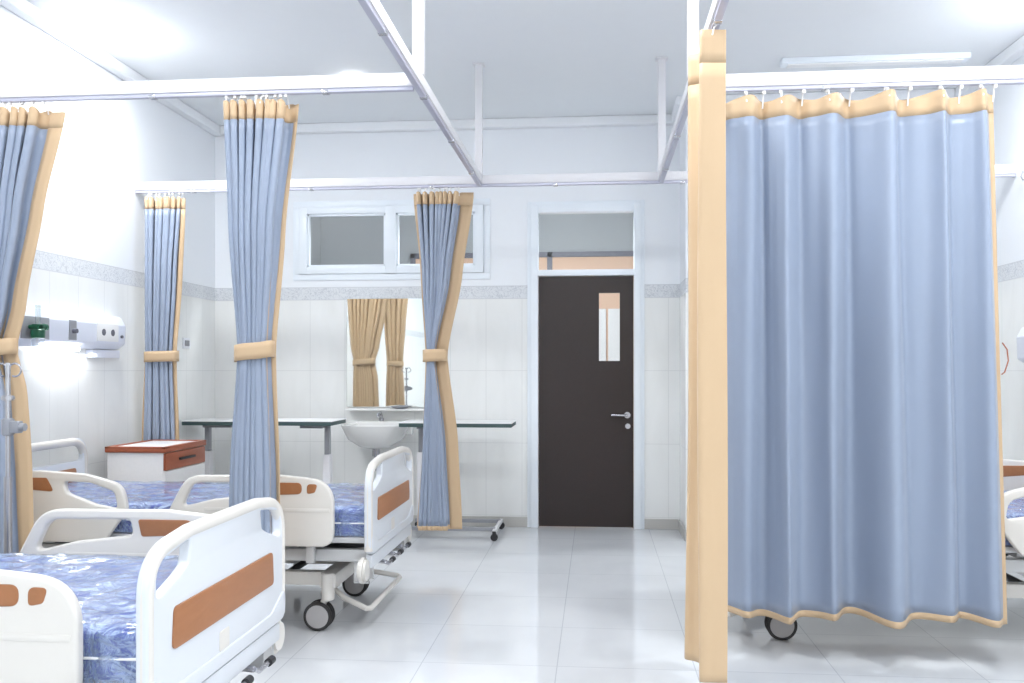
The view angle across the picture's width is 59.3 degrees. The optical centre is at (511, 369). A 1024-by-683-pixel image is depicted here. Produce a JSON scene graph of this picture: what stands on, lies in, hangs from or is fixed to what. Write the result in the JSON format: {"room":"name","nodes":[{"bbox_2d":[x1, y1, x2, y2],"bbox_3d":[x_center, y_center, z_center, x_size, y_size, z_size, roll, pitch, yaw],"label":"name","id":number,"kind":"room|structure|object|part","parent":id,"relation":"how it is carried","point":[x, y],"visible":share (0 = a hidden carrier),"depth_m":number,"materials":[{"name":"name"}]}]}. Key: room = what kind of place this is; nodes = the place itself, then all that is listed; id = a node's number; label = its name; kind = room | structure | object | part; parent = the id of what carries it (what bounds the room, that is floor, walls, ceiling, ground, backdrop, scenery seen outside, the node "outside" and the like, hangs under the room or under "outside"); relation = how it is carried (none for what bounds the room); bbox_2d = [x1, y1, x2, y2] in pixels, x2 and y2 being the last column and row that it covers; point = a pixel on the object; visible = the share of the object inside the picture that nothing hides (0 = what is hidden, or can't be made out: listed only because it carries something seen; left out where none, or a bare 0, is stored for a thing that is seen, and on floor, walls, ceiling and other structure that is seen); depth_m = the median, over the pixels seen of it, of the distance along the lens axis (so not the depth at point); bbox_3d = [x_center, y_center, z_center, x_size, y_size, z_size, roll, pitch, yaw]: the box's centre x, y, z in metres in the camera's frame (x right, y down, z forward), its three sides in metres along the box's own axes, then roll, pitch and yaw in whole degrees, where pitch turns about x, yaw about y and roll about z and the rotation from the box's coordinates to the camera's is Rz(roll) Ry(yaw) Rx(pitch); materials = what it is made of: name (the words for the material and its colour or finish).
{"room":"hospital room","nodes":[
{"label":"hospital room","id":0,"kind":"room"},
{"bbox_2d":[0,5,320,542],"bbox_3d":[-2.934,-0.385,4.130,0.120,3.370,13.120,0,0,5],"label":"wall","id":1,"kind":"structure","parent":0,"point":[89,258],"depth_m":5.98,"materials":[{"name":"white paint"}]},
{"bbox_2d":[18,307,125,357],"bbox_3d":[-2.683,-0.217,5.458,0.134,0.275,1.270,0,0,5],"label":"bed head unit","id":2,"kind":"object","parent":1,"relation":"attached to","point":[67,331],"visible":0.91,"depth_m":5.48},
{"bbox_3d":[-2.686,-0.237,5.065,0.013,0.125,0.254,0,0,5],"label":"outlet panel","id":3,"kind":"part","parent":2,"relation":"part of","materials":[{"name":"grey plastic"}]},
{"bbox_2d":[28,324,48,338],"bbox_3d":[-2.636,-0.210,5.017,0.088,0.300,0.113,0,0,5],"label":"oxygen flowmeter","id":4,"kind":"object","parent":2,"relation":"attached to","point":[38,331],"visible":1,"depth_m":4.97,"materials":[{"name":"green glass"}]},
{"bbox_2d":[34,346,79,350],"bbox_3d":[-2.709,-0.129,5.368,0.073,0.024,0.346,0,0,5],"label":"diffuser","id":5,"kind":"object","parent":2,"relation":"attached to","point":[58,348],"depth_m":5.33,"materials":[{"name":"white"}]},
{"bbox_2d":[69,320,78,339],"bbox_3d":[-2.639,-0.240,5.424,0.040,0.120,0.073,0,0,5],"label":"outlet","id":6,"kind":"object","parent":2,"relation":"attached to","point":[73,324],"depth_m":5.41,"materials":[{"name":"grey plastic"}]},
{"bbox_3d":[-2.615,-0.242,5.817,0.014,0.115,0.252,0,0,5],"label":"socket plate","id":7,"kind":"part","parent":2,"relation":"part of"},
{"bbox_2d":[0,0,222,135],"bbox_3d":[-2.969,-2.033,2.703,0.075,0.075,10.030,0,0,5],"label":"trim","id":8,"kind":"structure","parent":1,"relation":"attached to","point":[24,9],"depth_m":5.69,"materials":[{"name":"paint"}]},
{"bbox_2d":[182,338,189,348],"bbox_3d":[-2.584,-0.212,7.151,0.016,0.085,0.120,0,0,5],"label":"light switch","id":9,"kind":"object","parent":1,"relation":"attached to","point":[185,341],"visible":1,"depth_m":7.13,"materials":[{"name":"grey plastic"}]},
{"bbox_2d":[0,73,413,103],"bbox_3d":[-1.651,-1.286,4.141,2.433,0.079,0.042,0,0,5],"label":"rail","id":10,"kind":"object","parent":1,"relation":"attached to","point":[380,82],"visible":0.87,"depth_m":4.10,"materials":[{"name":"metal"}]},
{"bbox_2d":[0,101,65,555],"bbox_3d":[-2.389,-0.072,4.214,0.611,2.364,0.122,0,0,5],"label":"curtain","id":11,"kind":"object","parent":10,"relation":"hanging from","point":[30,139],"visible":0.79,"depth_m":4.20,"materials":[{"name":"fabric"}]},
{"bbox_2d":[223,94,298,533],"bbox_3d":[-1.143,-0.072,4.093,0.334,2.364,0.124,0,0,8],"label":"curtain","id":12,"kind":"object","parent":10,"relation":"hanging from","point":[260,137],"visible":0.73,"depth_m":4.06,"materials":[{"name":"blue fabric"}]},
{"bbox_2d":[134,164,1015,193],"bbox_3d":[0.295,-1.286,6.099,5.945,0.079,0.042,0,0,5],"label":"rail","id":13,"kind":"object","parent":1,"relation":"attached to","point":[672,177],"visible":0.7,"depth_m":6.15,"materials":[{"name":"metal"}]},
{"bbox_2d":[142,192,185,440],"bbox_3d":[-2.457,-0.072,6.356,0.323,2.364,0.107,0,0,5],"label":"curtain","id":14,"kind":"object","parent":13,"relation":"hanging from","point":[165,216],"visible":0.67,"depth_m":6.33,"materials":[{"name":"blue fabric"}]},
{"bbox_2d":[414,187,473,530],"bbox_3d":[-0.477,-0.079,6.175,0.424,2.349,0.116,0,0,5],"label":"curtain","id":15,"kind":"object","parent":13,"relation":"hanging from","point":[443,219],"visible":1,"depth_m":6.15,"materials":[{"name":"blue fabric"}]},
{"bbox_2d":[215,125,679,519],"bbox_3d":[-0.521,-0.385,7.571,4.045,3.370,0.120,0,0,5],"label":"wall","id":16,"kind":"structure","parent":0,"point":[487,349],"depth_m":7.49,"materials":[{"name":"white paint"}]},
{"bbox_2d":[341,411,412,470],"bbox_3d":[-1.105,0.585,7.322,0.550,0.483,0.488,0,0,5],"label":"washbasin","id":17,"kind":"object","parent":16,"relation":"attached to","point":[374,435],"visible":0.82,"depth_m":7.15,"materials":[{"name":"ceramic"}]},
{"bbox_3d":[-1.105,0.532,7.321,0.550,0.215,0.486,0,0,5],"label":"bowl","id":18,"kind":"part","parent":17,"relation":"part of","materials":[{"name":"ceramic"}]},
{"bbox_2d":[376,411,383,420],"bbox_3d":[-1.093,0.392,7.442,0.040,0.097,0.154,0,0,5],"label":"tap","id":19,"kind":"object","parent":17,"relation":"on","point":[381,418],"depth_m":7.47,"materials":[{"name":"metal"}]},
{"bbox_2d":[345,409,423,410],"bbox_3d":[-1.024,0.330,7.487,0.710,0.010,0.140,0,0,5],"label":"shelf","id":20,"kind":"object","parent":16,"relation":"attached to","point":[345,409],"visible":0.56,"depth_m":7.42,"materials":[{"name":"white"}]},
{"bbox_2d":[391,406,408,408],"bbox_3d":[-0.930,0.312,7.474,0.161,0.024,0.099,0,0,5],"label":"soap dish","id":21,"kind":"object","parent":20,"relation":"on","point":[394,407],"visible":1,"depth_m":7.44,"materials":[{"name":"grey plastic"}]},
{"bbox_2d":[347,298,424,406],"bbox_3d":[-1.028,-0.145,7.551,0.730,0.910,0.014,0,0,5],"label":"wall mirror","id":22,"kind":"object","parent":16,"relation":"attached to","point":[386,338],"visible":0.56,"depth_m":7.55,"materials":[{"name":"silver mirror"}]},
{"bbox_2d":[293,198,489,280],"bbox_3d":[-1.016,-1.090,7.572,1.680,0.670,0.090,0,0,5],"label":"window","id":23,"kind":"structure","parent":16,"relation":"in","point":[391,210],"depth_m":7.55,"materials":[{"name":"white metal"}]},
{"bbox_3d":[-1.393,-1.093,7.601,0.673,0.445,0.042,0,0,5],"label":"sash","id":24,"kind":"part","parent":23,"relation":"part of","materials":[{"name":"white metal"}]},
{"bbox_3d":[-0.636,-1.093,7.531,0.665,0.445,0.042,0,0,5],"label":"sash","id":25,"kind":"part","parent":23,"relation":"part of","materials":[{"name":"white metal"}]},
{"bbox_2d":[220,114,673,135],"bbox_3d":[-0.553,-2.033,7.476,3.850,0.075,0.075,0,0,5],"label":"trim","id":26,"kind":"structure","parent":16,"relation":"attached to","point":[618,120],"depth_m":7.41,"materials":[{"name":"paint"}]},
{"bbox_2d":[410,515,526,526],"bbox_3d":[-1.191,1.258,7.567,2.688,0.085,0.012,0,0,5],"label":"baseboard","id":27,"kind":"structure","parent":16,"relation":"attached to","point":[508,521],"depth_m":7.46,"materials":[{"name":"tile"}]},
{"bbox_2d":[527,200,644,528],"bbox_3d":[0.607,-0.045,7.424,0.960,2.690,0.144,0,0,5],"label":"door frame","id":28,"kind":"structure","parent":16,"relation":"in","point":[580,405],"depth_m":7.41,"materials":[{"name":"white metal"}]},
{"bbox_3d":[0.890,0.413,7.357,0.158,0.138,0.064,0,0,5],"label":"handle","id":29,"kind":"part","parent":28,"relation":"part of","materials":[{"name":"metal"}]},
{"bbox_2d":[644,519,677,529],"bbox_3d":[1.209,1.258,7.343,0.293,0.085,0.012,0,0,5],"label":"baseboard","id":30,"kind":"structure","parent":16,"relation":"attached to","point":[670,524],"depth_m":7.34,"materials":[{"name":"tile"}]},
{"bbox_2d":[321,213,633,264],"bbox_3d":[0.700,-0.385,10.440,5.945,3.370,0.120,0,0,5],"label":"wall","id":31,"kind":"structure","parent":0,"point":[344,240],"depth_m":10.55,"materials":[{"name":"glass"}]},
{"bbox_2d":[410,251,633,269],"bbox_3d":[0.566,-0.030,10.370,3.520,2.660,0.045,0,0,5],"label":"trim","id":32,"kind":"structure","parent":31,"relation":"attached to","point":[549,255],"depth_m":10.34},
{"bbox_2d":[416,256,633,483],"bbox_3d":[0.566,0.000,10.377,3.400,2.600,0.030,0,0,5],"label":"trim","id":33,"kind":"structure","parent":31,"relation":"attached to","point":[607,301],"depth_m":10.32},
{"bbox_2d":[599,309,619,360],"bbox_3d":[1.155,0.300,10.285,0.388,2.000,0.015,0,0,5],"label":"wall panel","id":34,"kind":"structure","parent":31,"relation":"attached to","point":[613,314],"depth_m":10.28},
{"bbox_2d":[26,0,1023,125],"bbox_3d":[0.091,-2.120,3.908,6.185,0.100,13.240,0,0,5],"label":"ceiling","id":35,"kind":"structure","parent":0,"point":[541,58],"depth_m":5.65,"materials":[{"name":"paint"}]},
{"bbox_2d":[358,0,484,185],"bbox_3d":[-0.480,-1.659,3.355,0.080,0.823,5.592,0,0,5],"label":"rail","id":36,"kind":"object","parent":35,"relation":"hanging from","point":[413,66],"visible":1,"depth_m":4.00,"materials":[{"name":"metal"}]},
{"bbox_3d":[-0.418,-1.694,4.026,0.080,0.752,0.080,0,0,5],"label":"hanger post","id":37,"kind":"part","parent":36,"relation":"part of","materials":[{"name":"white metal"}]},
{"bbox_3d":[-0.224,-1.694,6.099,0.080,0.752,0.080,0,0,5],"label":"hanger post","id":38,"kind":"part","parent":36,"relation":"part of","materials":[{"name":"white metal"}]},
{"bbox_2d":[655,0,728,182],"bbox_3d":[0.739,-1.659,3.241,0.080,0.823,5.592,0,0,5],"label":"rail","id":39,"kind":"object","parent":35,"relation":"hanging from","point":[718,7],"visible":0.85,"depth_m":4.59,"materials":[{"name":"metal"}]},
{"bbox_3d":[0.995,-1.694,5.985,0.080,0.752,0.080,0,0,5],"label":"hanger post","id":40,"kind":"part","parent":39,"relation":"part of","materials":[{"name":"white metal"}]},
{"bbox_3d":[0.816,-1.694,4.062,0.080,0.752,0.080,0,0,5],"label":"hanger post","id":41,"kind":"part","parent":39,"relation":"part of","materials":[{"name":"white metal"}]},
{"bbox_2d":[684,25,727,682],"bbox_3d":[0.756,-0.059,3.564,0.149,2.388,0.621,0,0,5],"label":"curtain","id":42,"kind":"object","parent":39,"relation":"hanging from","point":[706,587],"visible":1,"depth_m":3.27,"materials":[{"name":"beige fabric"}]},
{"bbox_2d":[780,52,970,67],"bbox_3d":[2.393,-2.046,5.953,1.200,0.048,0.100,0,0,5],"label":"batten","id":43,"kind":"object","parent":35,"relation":"attached to","point":[951,57],"visible":1,"depth_m":5.92,"materials":[{"name":"white metal"}]},
{"bbox_2d":[786,59,963,67],"bbox_3d":[2.393,-2.027,5.953,1.120,0.011,0.070,0,0,5],"label":"diffuser","id":44,"kind":"object","parent":43,"relation":"attached to","point":[790,63],"depth_m":5.94,"materials":[{"name":"white plastic"}]},
{"bbox_2d":[228,484,1023,682],"bbox_3d":[0.091,1.350,3.908,6.185,0.100,13.240,0,0,5],"label":"floor","id":45,"kind":"structure","parent":0,"point":[542,604],"depth_m":4.51,"materials":[{"name":"tile"}]},
{"bbox_2d":[0,363,27,555],"bbox_3d":[-2.075,0.634,3.724,0.365,1.331,0.349,0,0,5],"label":"pole","id":46,"kind":"object","parent":45,"relation":"on","point":[9,426],"visible":0.53,"depth_m":3.70,"materials":[{"name":"metal"}]},
{"bbox_2d":[0,497,284,682],"bbox_3d":[-1.901,0.853,2.859,2.114,0.894,1.124,0,0,5],"label":"hospital bed","id":47,"kind":"object","parent":45,"relation":"on","point":[187,596],"visible":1,"depth_m":2.59,"materials":[{"name":"plastic"}]},
{"bbox_3d":[-1.352,0.576,2.314,0.203,0.063,0.041,0,0,5],"label":"insert panel","id":48,"kind":"part","parent":47,"relation":"part of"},
{"bbox_3d":[-1.202,0.574,2.300,0.049,0.047,0.041,0,0,5],"label":"insert panel","id":49,"kind":"part","parent":47,"relation":"part of","materials":[{"name":"brown wood"}]},
{"bbox_3d":[-1.510,0.683,2.328,0.829,0.345,0.036,0,0,5],"label":"rail","id":50,"kind":"part","parent":47,"relation":"part of","materials":[{"name":"plastic"}]},
{"bbox_3d":[-1.888,0.747,2.858,1.950,0.137,0.870,0,0,5],"label":"mattress","id":51,"kind":"part","parent":47,"relation":"part of","materials":[{"name":"blue fabric"}]},
{"bbox_3d":[-1.418,0.683,3.308,0.829,0.345,0.036,0,0,5],"label":"rail","id":52,"kind":"part","parent":47,"relation":"part of","materials":[{"name":"plastic"}]},
{"bbox_3d":[-1.261,0.576,3.293,0.203,0.063,0.041,0,0,5],"label":"insert panel","id":53,"kind":"part","parent":47,"relation":"part of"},
{"bbox_3d":[-0.885,0.668,2.764,0.032,0.453,1.010,0,0,5],"label":"footboard","id":54,"kind":"part","parent":47,"relation":"part of","materials":[{"name":"plastic"}]},
{"bbox_3d":[-0.878,0.843,2.764,0.028,0.097,0.990,0,0,5],"label":"skirt panel","id":55,"kind":"part","parent":47,"relation":"part of","materials":[{"name":"plastic"}]},
{"bbox_3d":[-0.867,0.689,2.762,0.006,0.113,0.746,0,0,5],"label":"insert panel","id":56,"kind":"part","parent":47,"relation":"part of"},
{"bbox_3d":[-0.872,0.815,2.728,0.004,0.060,0.070,0,0,5],"label":"maker plate","id":57,"kind":"part","parent":47,"relation":"part of","materials":[{"name":"plastic"}]},
{"bbox_3d":[-0.982,0.982,3.024,0.305,0.055,0.121,0,0,5],"label":"crank handle","id":58,"kind":"part","parent":47,"relation":"part of","materials":[{"name":"metal"}]},
{"bbox_3d":[-1.908,0.960,2.860,2.050,0.160,0.920,0,0,5],"label":"frame","id":59,"kind":"part","parent":47,"relation":"part of","materials":[{"name":"metal"}]},
{"bbox_2d":[105,439,205,483],"bbox_3d":[-2.340,0.892,5.963,0.412,0.816,0.600,0,0,5],"label":"base cabinet","id":60,"kind":"object","parent":45,"relation":"on","point":[157,460],"visible":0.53,"depth_m":5.69,"materials":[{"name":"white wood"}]},
{"bbox_3d":[-2.346,0.493,5.964,0.344,0.006,0.534,0,0,5],"label":"inset panel","id":61,"kind":"part","parent":60,"relation":"part of","materials":[{"name":"white laminate"}]},
{"bbox_3d":[-2.160,0.696,5.946,0.017,0.112,0.570,0,0,5],"label":"panel","id":62,"kind":"part","parent":60,"relation":"part of","materials":[{"name":"white laminate"}]},
{"bbox_3d":[-2.159,0.581,5.946,0.019,0.109,0.570,0,0,5],"label":"drawer","id":63,"kind":"part","parent":60,"relation":"part of","materials":[{"name":"brown wood"}]},
{"bbox_3d":[-2.143,0.575,5.945,0.017,0.016,0.220,0,0,5],"label":"handle","id":64,"kind":"part","parent":60,"relation":"part of","materials":[{"name":"plastic"}]},
{"bbox_2d":[181,418,232,483],"bbox_3d":[-2.281,0.848,7.143,0.550,0.905,0.436,0,0,5],"label":"table","id":65,"kind":"object","parent":45,"relation":"on","point":[208,424],"visible":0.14,"depth_m":7.12,"materials":[{"name":"grey plastic"}]},
{"bbox_2d":[31,438,413,630],"bbox_3d":[-1.663,0.853,4.921,2.114,0.894,1.124,0,0,5],"label":"hospital bed","id":66,"kind":"object","parent":45,"relation":"on","point":[351,528],"visible":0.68,"depth_m":4.47,"materials":[{"name":"plastic"}]},
{"bbox_3d":[-2.397,0.569,4.495,0.241,0.068,0.041,0,0,5],"label":"insert panel","id":67,"kind":"part","parent":66,"relation":"part of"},
{"bbox_3d":[-2.661,0.655,5.014,0.032,0.490,1.010,0,0,5],"label":"headboard","id":68,"kind":"part","parent":66,"relation":"part of","materials":[{"name":"plastic"}]},
{"bbox_3d":[-2.641,0.642,5.012,0.006,0.115,0.756,0,0,5],"label":"insert panel","id":69,"kind":"part","parent":66,"relation":"part of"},
{"bbox_3d":[-2.249,0.678,4.481,0.705,0.354,0.036,0,0,5],"label":"rail","id":70,"kind":"part","parent":66,"relation":"part of","materials":[{"name":"plastic"}]},
{"bbox_3d":[-1.650,0.747,4.920,1.950,0.137,0.870,0,0,5],"label":"mattress","id":71,"kind":"part","parent":66,"relation":"part of","materials":[{"name":"blue fabric"}]},
{"bbox_3d":[-1.670,0.960,4.921,2.050,0.160,0.920,0,0,5],"label":"frame","id":72,"kind":"part","parent":66,"relation":"part of","materials":[{"name":"metal"}]},
{"bbox_3d":[-1.272,0.683,4.390,0.829,0.345,0.036,0,0,5],"label":"rail","id":73,"kind":"part","parent":66,"relation":"part of","materials":[{"name":"plastic"}]},
{"bbox_3d":[-1.115,0.576,4.375,0.203,0.063,0.041,0,0,5],"label":"insert panel","id":74,"kind":"part","parent":66,"relation":"part of","materials":[{"name":"orange plastic"}]},
{"bbox_3d":[-1.181,0.983,5.370,0.829,0.345,0.036,0,0,5],"label":"rail","id":75,"kind":"part","parent":66,"relation":"part of","materials":[{"name":"plastic"}]},
{"bbox_3d":[-0.965,0.574,4.361,0.049,0.047,0.041,0,0,5],"label":"insert panel","id":76,"kind":"part","parent":66,"relation":"part of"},
{"bbox_3d":[-1.670,1.055,4.921,1.660,0.080,0.720,0,0,5],"label":"frame","id":77,"kind":"part","parent":66,"relation":"part of","materials":[{"name":"plastic"}]},
{"bbox_3d":[-1.228,0.976,4.850,0.982,0.149,0.120,0,0,5],"label":"lift motor","id":78,"kind":"part","parent":66,"relation":"part of","materials":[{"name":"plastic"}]},
{"bbox_3d":[-0.781,0.982,4.687,0.305,0.055,0.121,0,0,5],"label":"crank handle","id":79,"kind":"part","parent":66,"relation":"part of","materials":[{"name":"metal"}]},
{"bbox_3d":[-0.647,0.668,4.826,0.032,0.453,1.010,0,0,5],"label":"footboard","id":80,"kind":"part","parent":66,"relation":"part of","materials":[{"name":"plastic"}]},
{"bbox_3d":[-0.640,0.843,4.825,0.028,0.097,0.990,0,0,5],"label":"skirt panel","id":81,"kind":"part","parent":66,"relation":"part of","materials":[{"name":"plastic"}]},
{"bbox_3d":[-0.634,0.815,4.790,0.004,0.060,0.070,0,0,5],"label":"maker plate","id":82,"kind":"part","parent":66,"relation":"part of","materials":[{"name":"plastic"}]},
{"bbox_3d":[-0.629,0.689,4.824,0.006,0.113,0.746,0,0,5],"label":"insert panel","id":83,"kind":"part","parent":66,"relation":"part of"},
{"bbox_3d":[-0.763,0.982,4.886,0.305,0.055,0.121,0,0,5],"label":"crank handle","id":84,"kind":"part","parent":66,"relation":"part of","materials":[{"name":"metal"}]},
{"bbox_3d":[-0.744,0.982,5.086,0.305,0.055,0.121,0,0,5],"label":"crank handle","id":85,"kind":"part","parent":66,"relation":"part of","materials":[{"name":"metal"}]},
{"bbox_2d":[278,418,345,483],"bbox_3d":[-1.640,0.839,6.862,0.660,0.922,0.476,0,0,5],"label":"table","id":86,"kind":"object","parent":45,"relation":"on","point":[326,423],"visible":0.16,"depth_m":6.80,"materials":[{"name":"grey plastic"}]},
{"bbox_2d":[399,420,515,540],"bbox_3d":[-0.406,0.850,7.107,0.870,0.900,0.598,0,0,5],"label":"table","id":87,"kind":"object","parent":45,"relation":"on","point":[408,423],"visible":0.65,"depth_m":6.99,"materials":[{"name":"grey plastic"}]},
{"bbox_2d":[728,459,1023,640],"bbox_3d":[2.062,0.853,4.628,2.114,0.894,1.124,0,0,5],"label":"hospital bed","id":88,"kind":"object","parent":45,"relation":"on","point":[1013,470],"visible":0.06,"depth_m":4.27,"materials":[{"name":"plastic"}]},
{"bbox_3d":[2.648,0.678,5.068,0.705,0.354,0.036,0,0,5],"label":"rail","id":89,"kind":"part","parent":88,"relation":"part of","materials":[{"name":"plastic"}]},
{"bbox_3d":[2.796,0.569,5.054,0.241,0.068,0.041,0,0,5],"label":"insert panel","id":90,"kind":"part","parent":88,"relation":"part of","materials":[{"name":"brown plastic"}]},
{"bbox_3d":[2.557,0.678,4.088,0.705,0.354,0.036,0,0,5],"label":"rail","id":91,"kind":"part","parent":88,"relation":"part of","materials":[{"name":"plastic"}]},
{"bbox_3d":[2.049,0.747,4.630,1.950,0.137,0.870,0,0,5],"label":"mattress","id":92,"kind":"part","parent":88,"relation":"part of","materials":[{"name":"fabric"}]},
{"bbox_3d":[2.069,0.960,4.628,2.050,0.160,0.920,0,0,5],"label":"frame","id":93,"kind":"part","parent":88,"relation":"part of","materials":[{"name":"metal"}]},
{"bbox_3d":[2.069,1.055,4.628,1.660,0.080,0.720,0,0,5],"label":"frame","id":94,"kind":"part","parent":88,"relation":"part of","materials":[{"name":"metal"}]},
{"bbox_2d":[680,127,683,525],"bbox_3d":[1.410,-0.385,7.150,0.120,3.370,0.360,0,0,5],"label":"wall","id":95,"kind":"structure","parent":0,"point":[682,133],"depth_m":7.10,"materials":[{"name":"white paint"}]},
{"bbox_2d":[671,96,681,121],"bbox_3d":[1.301,-2.033,7.025,0.075,0.075,0.480,0,0,5],"label":"trim","id":96,"kind":"structure","parent":95,"relation":"attached to","point":[678,98],"depth_m":6.90,"materials":[{"name":"paint"}]},
{"bbox_2d":[678,519,685,540],"bbox_3d":[1.338,1.258,7.084,0.012,0.085,0.480,0,0,5],"label":"baseboard","id":97,"kind":"structure","parent":95,"relation":"attached to","point":[681,528],"depth_m":7.04,"materials":[{"name":"tile"}]},
{"bbox_2d":[684,116,687,529],"bbox_3d":[2.334,-0.385,6.823,2.020,3.370,0.120,0,0,5],"label":"wall","id":98,"kind":"structure","parent":0,"point":[686,122],"depth_m":6.87,"materials":[{"name":"white paint"}]},
{"bbox_2d":[726,88,954,102],"bbox_3d":[2.288,-2.033,6.729,1.945,0.075,0.075,0,0,5],"label":"trim","id":99,"kind":"structure","parent":98,"relation":"attached to","point":[901,94],"depth_m":6.67,"materials":[{"name":"paint"}]},
{"bbox_2d":[972,55,1023,556],"bbox_3d":[2.972,-0.385,2.148,0.120,3.370,10.270,0,0,5],"label":"wall","id":100,"kind":"structure","parent":0,"point":[1008,104],"depth_m":5.89,"materials":[{"name":"white paint"}]},
{"bbox_2d":[726,65,1023,92],"bbox_3d":[1.954,-1.286,3.956,2.243,0.079,0.042,0,0,5],"label":"rail","id":101,"kind":"object","parent":100,"relation":"attached to","point":[1007,74],"visible":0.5,"depth_m":3.97,"materials":[{"name":"metal"}]},
{"bbox_2d":[726,84,1008,628],"bbox_3d":[1.550,-0.069,3.990,1.248,2.370,0.209,0,0,5],"label":"curtain","id":102,"kind":"object","parent":101,"relation":"hanging from","point":[865,450],"visible":0.94,"depth_m":3.99,"materials":[{"name":"blue fabric"}]},
{"bbox_2d":[955,35,1023,96],"bbox_3d":[2.853,-2.033,1.918,0.075,0.075,9.550,0,0,5],"label":"trim","id":103,"kind":"structure","parent":100,"relation":"attached to","point":[1014,51],"depth_m":5.82,"materials":[{"name":"paint"}]},
{"bbox_2d":[1016,327,1023,362],"bbox_3d":[3.114,-0.150,4.882,0.106,0.240,1.500,0,0,5],"label":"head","id":104,"kind":"object","parent":100,"relation":"attached to","point":[1020,338],"visible":1,"depth_m":5.54}
]}

